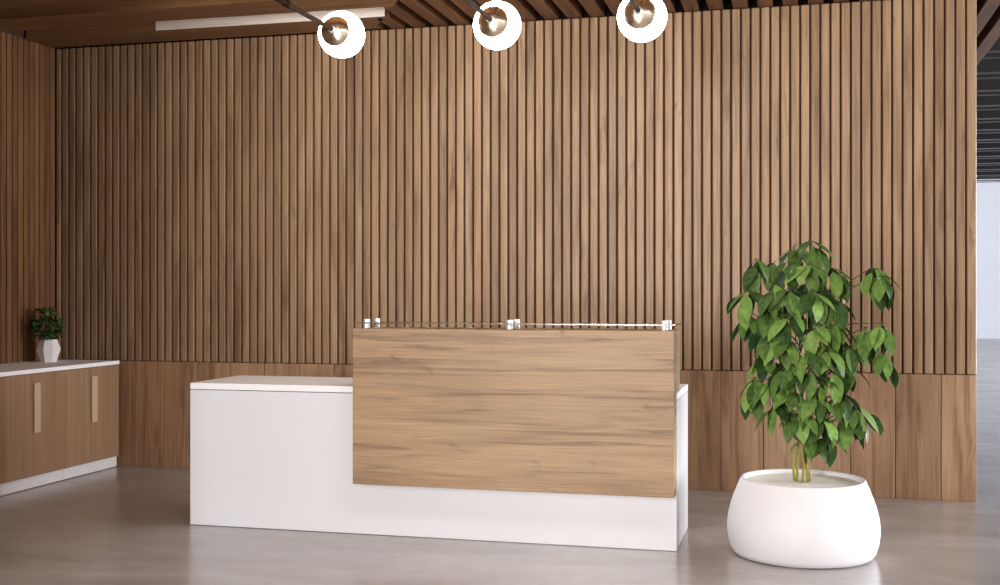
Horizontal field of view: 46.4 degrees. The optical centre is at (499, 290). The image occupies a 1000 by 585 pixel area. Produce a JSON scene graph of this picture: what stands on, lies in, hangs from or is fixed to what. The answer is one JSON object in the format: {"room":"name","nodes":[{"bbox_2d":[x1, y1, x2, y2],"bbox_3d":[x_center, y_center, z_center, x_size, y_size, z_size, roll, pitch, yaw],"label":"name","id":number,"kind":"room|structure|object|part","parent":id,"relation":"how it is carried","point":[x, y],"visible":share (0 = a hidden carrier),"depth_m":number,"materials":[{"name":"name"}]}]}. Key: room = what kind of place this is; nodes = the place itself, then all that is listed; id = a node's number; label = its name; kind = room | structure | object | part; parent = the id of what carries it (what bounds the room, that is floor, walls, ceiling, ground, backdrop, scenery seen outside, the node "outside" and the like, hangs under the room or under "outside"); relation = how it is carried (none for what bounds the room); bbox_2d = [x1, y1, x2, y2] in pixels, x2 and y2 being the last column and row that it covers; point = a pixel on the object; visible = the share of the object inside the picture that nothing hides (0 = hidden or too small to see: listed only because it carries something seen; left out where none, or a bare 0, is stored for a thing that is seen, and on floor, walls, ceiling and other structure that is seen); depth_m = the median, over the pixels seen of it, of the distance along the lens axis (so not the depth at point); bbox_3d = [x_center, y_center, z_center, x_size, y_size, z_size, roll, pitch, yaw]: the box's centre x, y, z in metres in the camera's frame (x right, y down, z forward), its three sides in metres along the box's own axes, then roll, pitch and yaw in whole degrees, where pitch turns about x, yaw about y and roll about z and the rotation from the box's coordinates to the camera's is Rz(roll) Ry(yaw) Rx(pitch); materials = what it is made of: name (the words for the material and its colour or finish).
{"room":"lobby","nodes":[
{"label":"lobby","id":0,"kind":"room"},
{"bbox_2d":[0,30,55,363],"bbox_3d":[-4.869,-0.399,1.986,0.200,3.237,13.420,0,0,14],"label":"wall","id":1,"kind":"structure","parent":0,"point":[27,67],"depth_m":7.94,"materials":[{"name":"brown wood"}]},
{"bbox_2d":[0,338,999,584],"bbox_3d":[2.619,1.270,13.782,26.200,0.100,40.000,0,0,14],"label":"floor","id":2,"kind":"structure","parent":0,"point":[117,525],"depth_m":5.42,"materials":[{"name":"concrete"}]},
{"bbox_2d":[0,377,2,495],"bbox_3d":[-3.264,0.863,6.688,0.534,0.707,0.603,0,0,14],"label":"storage cabinet","id":3,"kind":"object","parent":2,"relation":"on","point":[1,378],"visible":1,"depth_m":6.90,"materials":[{"name":"brown wood"}]},
{"bbox_2d":[1,370,65,495],"bbox_3d":[-3.113,0.863,7.274,0.534,0.707,0.603,0,0,14],"label":"storage cabinet","id":4,"kind":"object","parent":2,"relation":"on","point":[34,404],"visible":0.99,"depth_m":7.18,"materials":[{"name":"brown wood"}]},
{"bbox_3d":[-2.861,0.723,7.209,0.014,0.307,0.060,0,0,14],"label":"handle","id":5,"kind":"part","parent":4,"relation":"part of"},
{"bbox_2d":[0,359,118,376],"bbox_3d":[-3.125,0.495,7.277,0.539,0.026,1.819,0,0,14],"label":"countertop","id":6,"kind":"structure","parent":4,"relation":"on","point":[29,367],"depth_m":7.54,"materials":[{"name":"white"}]},
{"bbox_2d":[29,306,65,361],"bbox_3d":[-3.079,0.294,7.935,0.242,0.376,0.224,0,0,-20],"label":"potted plant","id":7,"kind":"object","parent":6,"relation":"on","point":[48,349],"visible":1,"depth_m":7.89,"materials":[{"name":"green plant"}]},
{"bbox_3d":[-3.069,0.406,7.934,0.155,0.152,0.155,0,0,-20],"label":"pot","id":8,"kind":"part","parent":7,"relation":"part of","materials":[{"name":"white ceramic"}]},
{"bbox_2d":[63,365,118,479],"bbox_3d":[-2.962,0.863,7.860,0.534,0.707,0.603,0,0,14],"label":"storage cabinet","id":9,"kind":"object","parent":2,"relation":"on","point":[92,393],"visible":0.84,"depth_m":7.77,"materials":[{"name":"brown wood"}]},
{"bbox_3d":[-2.710,0.723,7.795,0.014,0.307,0.060,0,0,14],"label":"handle","id":10,"kind":"part","parent":9,"relation":"part of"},
{"bbox_2d":[190,318,687,551],"bbox_3d":[-0.339,0.679,5.981,2.526,1.081,0.675,0,0,14],"label":"reception desk","id":11,"kind":"object","parent":2,"relation":"on","point":[512,433],"visible":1,"depth_m":5.63,"materials":[{"name":"white paint"}]},
{"bbox_3d":[0.050,0.567,5.592,1.571,0.765,0.115,0,0,14],"label":"counter panel","id":12,"kind":"part","parent":11,"relation":"part of","materials":[{"name":"brown wood"}]},
{"bbox_2d":[354,321,680,325],"bbox_3d":[0.075,0.158,5.682,1.575,0.006,0.262,0,0,14],"label":"glass shelf","id":13,"kind":"object","parent":11,"relation":"attached to","point":[366,323],"depth_m":5.59,"materials":[{"name":"white"}]},
{"bbox_2d":[370,327,672,329],"bbox_3d":[0.083,0.199,5.719,1.509,0.030,0.145,0,0,14],"label":"countertop","id":14,"kind":"structure","parent":11,"relation":"on","point":[370,327],"depth_m":5.70,"materials":[{"name":"brown wood"}]},
{"bbox_2d":[673,329,679,391],"bbox_3d":[0.829,0.332,5.527,0.030,0.295,0.145,0,0,14],"label":"panel","id":15,"kind":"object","parent":11,"relation":"on","point":[678,330],"depth_m":5.54,"materials":[{"name":"brown wood"}]},
{"bbox_2d":[726,239,900,568],"bbox_3d":[1.444,0.494,5.400,0.783,1.452,0.688,0,0,14],"label":"potted tree","id":16,"kind":"object","parent":2,"relation":"on","point":[807,518],"visible":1,"depth_m":5.23,"materials":[{"name":"glossy green leaf"},{"name":"white glazed ceramic"},{"name":"light woody stems"}]},
{"bbox_3d":[1.403,1.042,5.411,0.688,0.349,0.688,0,0,14],"label":"planter","id":17,"kind":"part","parent":16,"relation":"part of","materials":[{"name":"white ceramic"}]},
{"bbox_2d":[0,0,999,65],"bbox_3d":[-1.352,-1.927,2.749,6.610,0.420,16.650,0,0,14],"label":"ceiling","id":18,"kind":"structure","parent":0,"point":[51,23],"depth_m":7.30,"materials":[{"name":"brown wood"}]},
{"bbox_2d":[275,0,364,57],"bbox_3d":[-0.975,-1.464,5.461,0.240,0.507,1.470,0,0,14],"label":"pendant lamp","id":19,"kind":"object","parent":18,"relation":"hanging from","point":[341,34],"visible":1,"depth_m":5.97,"materials":[{"name":"white glass"}]},
{"bbox_3d":[-1.008,-1.330,5.335,0.024,0.024,1.210,0,0,14],"label":"arm","id":20,"kind":"part","parent":19,"relation":"part of","materials":[{"name":"brown metal"}]},
{"bbox_3d":[-0.818,-1.330,6.071,0.240,0.240,0.209,0,0,14],"label":"glass globe","id":21,"kind":"part","parent":19,"relation":"part of","materials":[{"name":"white glass"}]},
{"bbox_2d":[464,0,520,49],"bbox_3d":[-0.168,-1.464,5.253,0.240,0.507,1.470,0,0,14],"label":"pendant lamp","id":22,"kind":"object","parent":18,"relation":"hanging from","point":[496,24],"visible":1,"depth_m":5.76,"materials":[{"name":"white glass"}]},
{"bbox_3d":[-0.200,-1.330,5.127,0.024,0.024,1.210,0,0,14],"label":"arm","id":23,"kind":"part","parent":22,"relation":"part of","materials":[{"name":"brown metal"}]},
{"bbox_2d":[617,0,666,41],"bbox_3d":[0.536,-1.464,5.071,0.240,0.507,1.470,0,0,14],"label":"pendant lamp","id":24,"kind":"object","parent":18,"relation":"hanging from","point":[638,20],"visible":1,"depth_m":5.58,"materials":[{"name":"white glass"}]},
{"bbox_3d":[0.504,-1.330,4.946,0.024,0.024,1.210,0,0,14],"label":"arm","id":25,"kind":"part","parent":24,"relation":"part of","materials":[{"name":"brown metal"}]},
{"bbox_2d":[55,0,975,501],"bbox_3d":[-0.069,-0.398,7.555,6.520,3.236,0.161,0,0,14],"label":"wall","id":26,"kind":"structure","parent":0,"point":[231,206],"depth_m":7.39,"materials":[{"name":"brown wood"}]},
{"bbox_2d":[976,179,999,338],"bbox_3d":[7.131,-0.835,31.311,26.200,4.110,0.200,0,0,14],"label":"wall","id":27,"kind":"structure","parent":0,"point":[987,192],"depth_m":29.84,"materials":[{"name":"paint"}]},
{"bbox_2d":[976,37,999,181],"bbox_3d":[2.619,-2.890,13.782,26.200,0.300,40.000,0,0,14],"label":"ceiling","id":28,"kind":"structure","parent":0,"point":[988,68],"depth_m":18.92,"materials":[{"name":"grey metal"}]}
]}

